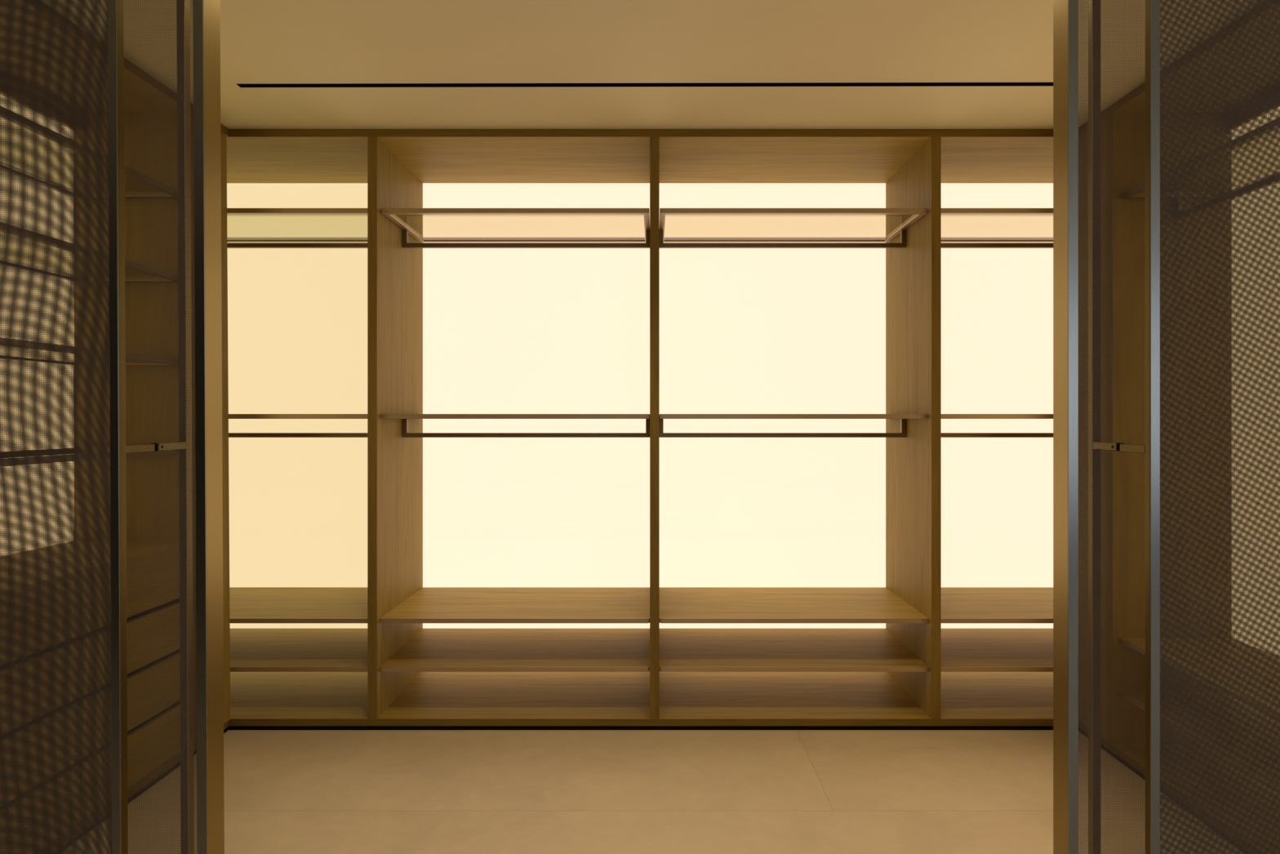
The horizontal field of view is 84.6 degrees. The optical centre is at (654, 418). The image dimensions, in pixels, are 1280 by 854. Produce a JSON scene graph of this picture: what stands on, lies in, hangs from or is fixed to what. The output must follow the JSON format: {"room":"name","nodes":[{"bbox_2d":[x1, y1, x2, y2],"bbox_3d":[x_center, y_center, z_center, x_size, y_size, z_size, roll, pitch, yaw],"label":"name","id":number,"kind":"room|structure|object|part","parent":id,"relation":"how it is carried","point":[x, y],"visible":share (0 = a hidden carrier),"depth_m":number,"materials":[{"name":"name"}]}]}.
{"room":"walk-in closet","nodes":[
{"label":"walk-in closet","id":0,"kind":"room"},
{"bbox_2d":[44,0,1259,128],"bbox_3d":[1.100,-1.310,0.250,9.000,0.120,7.100,0,0,0],"label":"ceiling","id":1,"kind":"structure","parent":0,"point":[263,42],"depth_m":2.44,"materials":[{"name":"paint"}]},
{"bbox_2d":[236,82,1053,87],"bbox_3d":[-0.002,-1.277,2.638,3.124,0.056,0.028,0,0,0],"label":"ceiling slot","id":2,"kind":"object","parent":1,"relation":"in","point":[707,84],"visible":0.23,"depth_m":2.65,"materials":[{"name":"black paint"}]},
{"bbox_2d":[73,729,1240,853],"bbox_3d":[1.100,1.410,0.250,9.000,0.120,7.100,0,0,0],"label":"floor","id":3,"kind":"structure","parent":0,"point":[286,791],"depth_m":2.53,"materials":[{"name":"tile"}]},
{"bbox_2d":[0,0,230,853],"bbox_3d":[-2.085,0.050,2.217,0.510,2.600,1.635,0,0,0],"label":"wardrobe","id":4,"kind":"object","parent":3,"relation":"on","point":[224,130],"visible":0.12,"depth_m":2.76,"materials":[{"name":"brown wood"}]},
{"bbox_3d":[-2.325,0.042,2.120,0.030,2.515,1.359,0,0,0],"label":"backlit panel","id":5,"kind":"part","parent":4,"relation":"part of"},
{"bbox_3d":[-2.283,-0.550,2.120,0.025,0.021,1.350,0,0,0],"label":"rail","id":6,"kind":"part","parent":4,"relation":"part of","materials":[{"name":"brown metal"}]},
{"bbox_3d":[-2.283,0.128,2.120,0.025,0.021,1.350,0,0,0],"label":"rail","id":7,"kind":"part","parent":4,"relation":"part of","materials":[{"name":"brown metal"}]},
{"bbox_3d":[-2.283,-0.882,2.120,0.025,0.021,1.350,0,0,0],"label":"rail","id":8,"kind":"part","parent":4,"relation":"part of","materials":[{"name":"brown metal"}]},
{"bbox_3d":[-2.082,0.131,2.120,0.385,0.006,1.308,0,0,0],"label":"glass pane","id":9,"kind":"part","parent":4,"relation":"part of","materials":[{"name":"glass"}]},
{"bbox_3d":[-2.082,-0.217,2.120,0.385,0.006,1.308,0,0,0],"label":"glass pane","id":10,"kind":"part","parent":4,"relation":"part of","materials":[{"name":"glass"}]},
{"bbox_3d":[-1.881,-0.221,2.120,0.025,0.021,1.350,0,0,0],"label":"rail","id":11,"kind":"part","parent":4,"relation":"part of","materials":[{"name":"brown metal"}]},
{"bbox_3d":[-1.881,-0.550,2.120,0.025,0.021,1.350,0,0,0],"label":"rail","id":12,"kind":"part","parent":4,"relation":"part of","materials":[{"name":"brown metal"}]},
{"bbox_3d":[-1.881,-0.882,2.120,0.025,0.021,1.350,0,0,0],"label":"rail","id":13,"kind":"part","parent":4,"relation":"part of","materials":[{"name":"brown metal"}]},
{"bbox_3d":[-1.852,0.805,2.120,0.020,0.177,1.354,0,0,0],"label":"drawer","id":14,"kind":"part","parent":4,"relation":"part of","materials":[{"name":"brown wood"}]},
{"bbox_3d":[-1.852,1.004,2.120,0.020,0.181,1.354,0,0,0],"label":"drawer","id":15,"kind":"part","parent":4,"relation":"part of","materials":[{"name":"brown wood"}]},
{"bbox_3d":[-1.852,0.603,2.120,0.020,0.189,1.354,0,0,0],"label":"drawer","id":16,"kind":"part","parent":4,"relation":"part of","materials":[{"name":"brown wood"}]},
{"bbox_3d":[-1.852,1.205,2.120,0.020,0.180,1.354,0,0,0],"label":"drawer","id":17,"kind":"part","parent":4,"relation":"part of","materials":[{"name":"brown wood"}]},
{"bbox_3d":[-1.881,0.128,2.120,0.025,0.021,1.350,0,0,0],"label":"rail","id":18,"kind":"part","parent":4,"relation":"part of","materials":[{"name":"brown metal"}]},
{"bbox_3d":[-2.090,1.314,2.217,0.501,0.030,1.635,0,0,0],"label":"panel","id":19,"kind":"part","parent":4,"relation":"part of","materials":[{"name":"brown wood"}]},
{"bbox_3d":[-2.090,-1.233,2.217,0.501,0.034,1.635,0,0,0],"label":"panel","id":20,"kind":"part","parent":4,"relation":"part of","materials":[{"name":"brown wood"}]},
{"bbox_3d":[-2.082,-0.550,2.783,0.377,0.021,0.025,0,0,0],"label":"rail","id":21,"kind":"part","parent":4,"relation":"part of","materials":[{"name":"brown metal"}]},
{"bbox_3d":[-2.082,-0.882,2.783,0.377,0.021,0.025,0,0,0],"label":"rail","id":22,"kind":"part","parent":4,"relation":"part of","materials":[{"name":"brown metal"}]},
{"bbox_3d":[-2.082,-0.221,2.783,0.377,0.021,0.025,0,0,0],"label":"rail","id":23,"kind":"part","parent":4,"relation":"part of","materials":[{"name":"brown metal"}]},
{"bbox_2d":[226,128,1053,729],"bbox_3d":[0.000,0.050,3.355,4.920,2.600,0.630,0,0,0],"label":"wardrobe","id":24,"kind":"object","parent":3,"relation":"on","point":[528,428],"visible":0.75,"depth_m":3.64,"materials":[{"name":"brown wood"}]},
{"bbox_3d":[-1.838,-0.906,3.083,1.190,0.021,0.025,0,0,0],"label":"rail","id":25,"kind":"part","parent":24,"relation":"part of","materials":[{"name":"brown metal"}]},
{"bbox_3d":[-1.840,0.042,3.655,1.199,2.515,0.030,0,0,0],"label":"backlit panel","id":26,"kind":"part","parent":24,"relation":"part of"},
{"bbox_3d":[-1.838,-0.906,3.578,1.190,0.021,0.025,0,0,0],"label":"rail","id":27,"kind":"part","parent":24,"relation":"part of","materials":[{"name":"brown metal"}]},
{"bbox_3d":[-1.838,-0.008,3.083,1.190,0.021,0.025,0,0,0],"label":"rail","id":28,"kind":"part","parent":24,"relation":"part of","materials":[{"name":"brown metal"}]},
{"bbox_3d":[-1.181,-0.906,3.330,0.025,0.021,0.470,0,0,0],"label":"rail","id":29,"kind":"part","parent":24,"relation":"part of","materials":[{"name":"brown metal"}]},
{"bbox_3d":[-0.608,-0.008,3.083,1.170,0.021,0.025,0,0,0],"label":"rail","id":30,"kind":"part","parent":24,"relation":"part of","materials":[{"name":"brown metal"}]},
{"bbox_3d":[-0.608,-0.906,3.083,1.170,0.021,0.025,0,0,0],"label":"rail","id":31,"kind":"part","parent":24,"relation":"part of","materials":[{"name":"brown metal"}]},
{"bbox_3d":[-0.608,-0.906,3.578,1.170,0.021,0.025,0,0,0],"label":"rail","id":32,"kind":"part","parent":24,"relation":"part of","materials":[{"name":"brown metal"}]},
{"bbox_3d":[-0.610,0.042,3.655,1.178,2.515,0.030,0,0,0],"label":"backlit panel","id":33,"kind":"part","parent":24,"relation":"part of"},
{"bbox_3d":[0.000,-1.233,3.356,4.920,0.034,0.629,0,0,0],"label":"panel","id":34,"kind":"part","parent":24,"relation":"part of","materials":[{"name":"brown wood"}]},
{"bbox_3d":[0.000,1.314,3.356,4.920,0.030,0.629,0,0,0],"label":"panel","id":35,"kind":"part","parent":24,"relation":"part of","materials":[{"name":"brown wood"}]},
{"bbox_3d":[-0.035,-0.906,3.330,0.025,0.021,0.470,0,0,0],"label":"rail","id":36,"kind":"part","parent":24,"relation":"part of","materials":[{"name":"brown metal"}]},
{"bbox_3d":[0.035,-0.906,3.330,0.025,0.021,0.470,0,0,0],"label":"rail","id":37,"kind":"part","parent":24,"relation":"part of","materials":[{"name":"brown metal"}]},
{"bbox_3d":[0.608,0.042,3.655,1.176,2.515,0.030,0,0,0],"label":"backlit panel","id":38,"kind":"part","parent":24,"relation":"part of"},
{"bbox_3d":[0.606,-0.906,3.578,1.167,0.021,0.025,0,0,0],"label":"rail","id":39,"kind":"part","parent":24,"relation":"part of","materials":[{"name":"brown metal"}]},
{"bbox_3d":[0.606,-0.008,3.083,1.167,0.021,0.025,0,0,0],"label":"rail","id":40,"kind":"part","parent":24,"relation":"part of","materials":[{"name":"brown metal"}]},
{"bbox_3d":[0.606,-0.906,3.083,1.167,0.021,0.025,0,0,0],"label":"rail","id":41,"kind":"part","parent":24,"relation":"part of","materials":[{"name":"brown metal"}]},
{"bbox_3d":[1.177,-0.906,3.330,0.025,0.021,0.470,0,0,0],"label":"rail","id":42,"kind":"part","parent":24,"relation":"part of","materials":[{"name":"brown metal"}]},
{"bbox_3d":[1.836,-0.008,3.083,1.194,0.021,0.025,0,0,0],"label":"rail","id":43,"kind":"part","parent":24,"relation":"part of","materials":[{"name":"brown metal"}]},
{"bbox_3d":[1.836,-0.906,3.083,1.194,0.021,0.025,0,0,0],"label":"rail","id":44,"kind":"part","parent":24,"relation":"part of","materials":[{"name":"brown metal"}]},
{"bbox_3d":[1.838,0.042,3.655,1.202,2.515,0.030,0,0,0],"label":"backlit panel","id":45,"kind":"part","parent":24,"relation":"part of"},
{"bbox_3d":[1.836,-0.906,3.578,1.194,0.021,0.025,0,0,0],"label":"rail","id":46,"kind":"part","parent":24,"relation":"part of","materials":[{"name":"brown metal"}]},
{"bbox_2d":[1078,1,1279,851],"bbox_3d":[2.073,0.050,2.217,0.502,2.600,1.635,0,0,0],"label":"wardrobe","id":47,"kind":"object","parent":3,"relation":"on","point":[1137,91],"visible":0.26,"depth_m":2.80,"materials":[{"name":"brown wood"}]},
{"bbox_3d":[2.066,-0.882,2.783,0.377,0.021,0.025,0,0,0],"label":"rail","id":48,"kind":"part","parent":47,"relation":"part of","materials":[{"name":"brown metal"}]},
{"bbox_3d":[2.074,1.314,2.217,0.501,0.030,1.635,0,0,0],"label":"panel","id":49,"kind":"part","parent":47,"relation":"part of","materials":[{"name":"brown wood"}]},
{"bbox_3d":[2.074,-1.233,2.217,0.501,0.034,1.635,0,0,0],"label":"panel","id":50,"kind":"part","parent":47,"relation":"part of","materials":[{"name":"brown wood"}]},
{"bbox_3d":[1.865,-0.882,2.120,0.025,0.021,1.350,0,0,0],"label":"rail","id":51,"kind":"part","parent":47,"relation":"part of","materials":[{"name":"brown metal"}]},
{"bbox_3d":[2.309,0.042,2.120,0.030,2.515,1.359,0,0,0],"label":"backlit panel","id":52,"kind":"part","parent":47,"relation":"part of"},
{"bbox_3d":[-2.595,0.050,1.270,1.610,2.600,0.180,0,0,0],"label":"wall","id":53,"kind":"structure","parent":0,"visible":0},
{"bbox_2d":[0,0,224,853],"bbox_3d":[-1.294,0.054,1.296,0.998,2.583,0.191,0,0,0],"label":"door","id":54,"kind":"structure","parent":53,"relation":"in","point":[203,760],"depth_m":1.26,"materials":[{"name":"gold metal"}]},
{"bbox_3d":[3.660,0.050,1.270,3.880,2.600,0.180,0,0,0],"label":"wall","id":55,"kind":"structure","parent":0,"visible":0},
{"bbox_2d":[1053,0,1279,853],"bbox_3d":[1.227,0.051,1.287,0.966,2.573,0.174,0,0,0],"label":"door","id":56,"kind":"structure","parent":55,"relation":"in","point":[1066,17],"depth_m":1.26,"materials":[{"name":"gold metal"}]}
]}

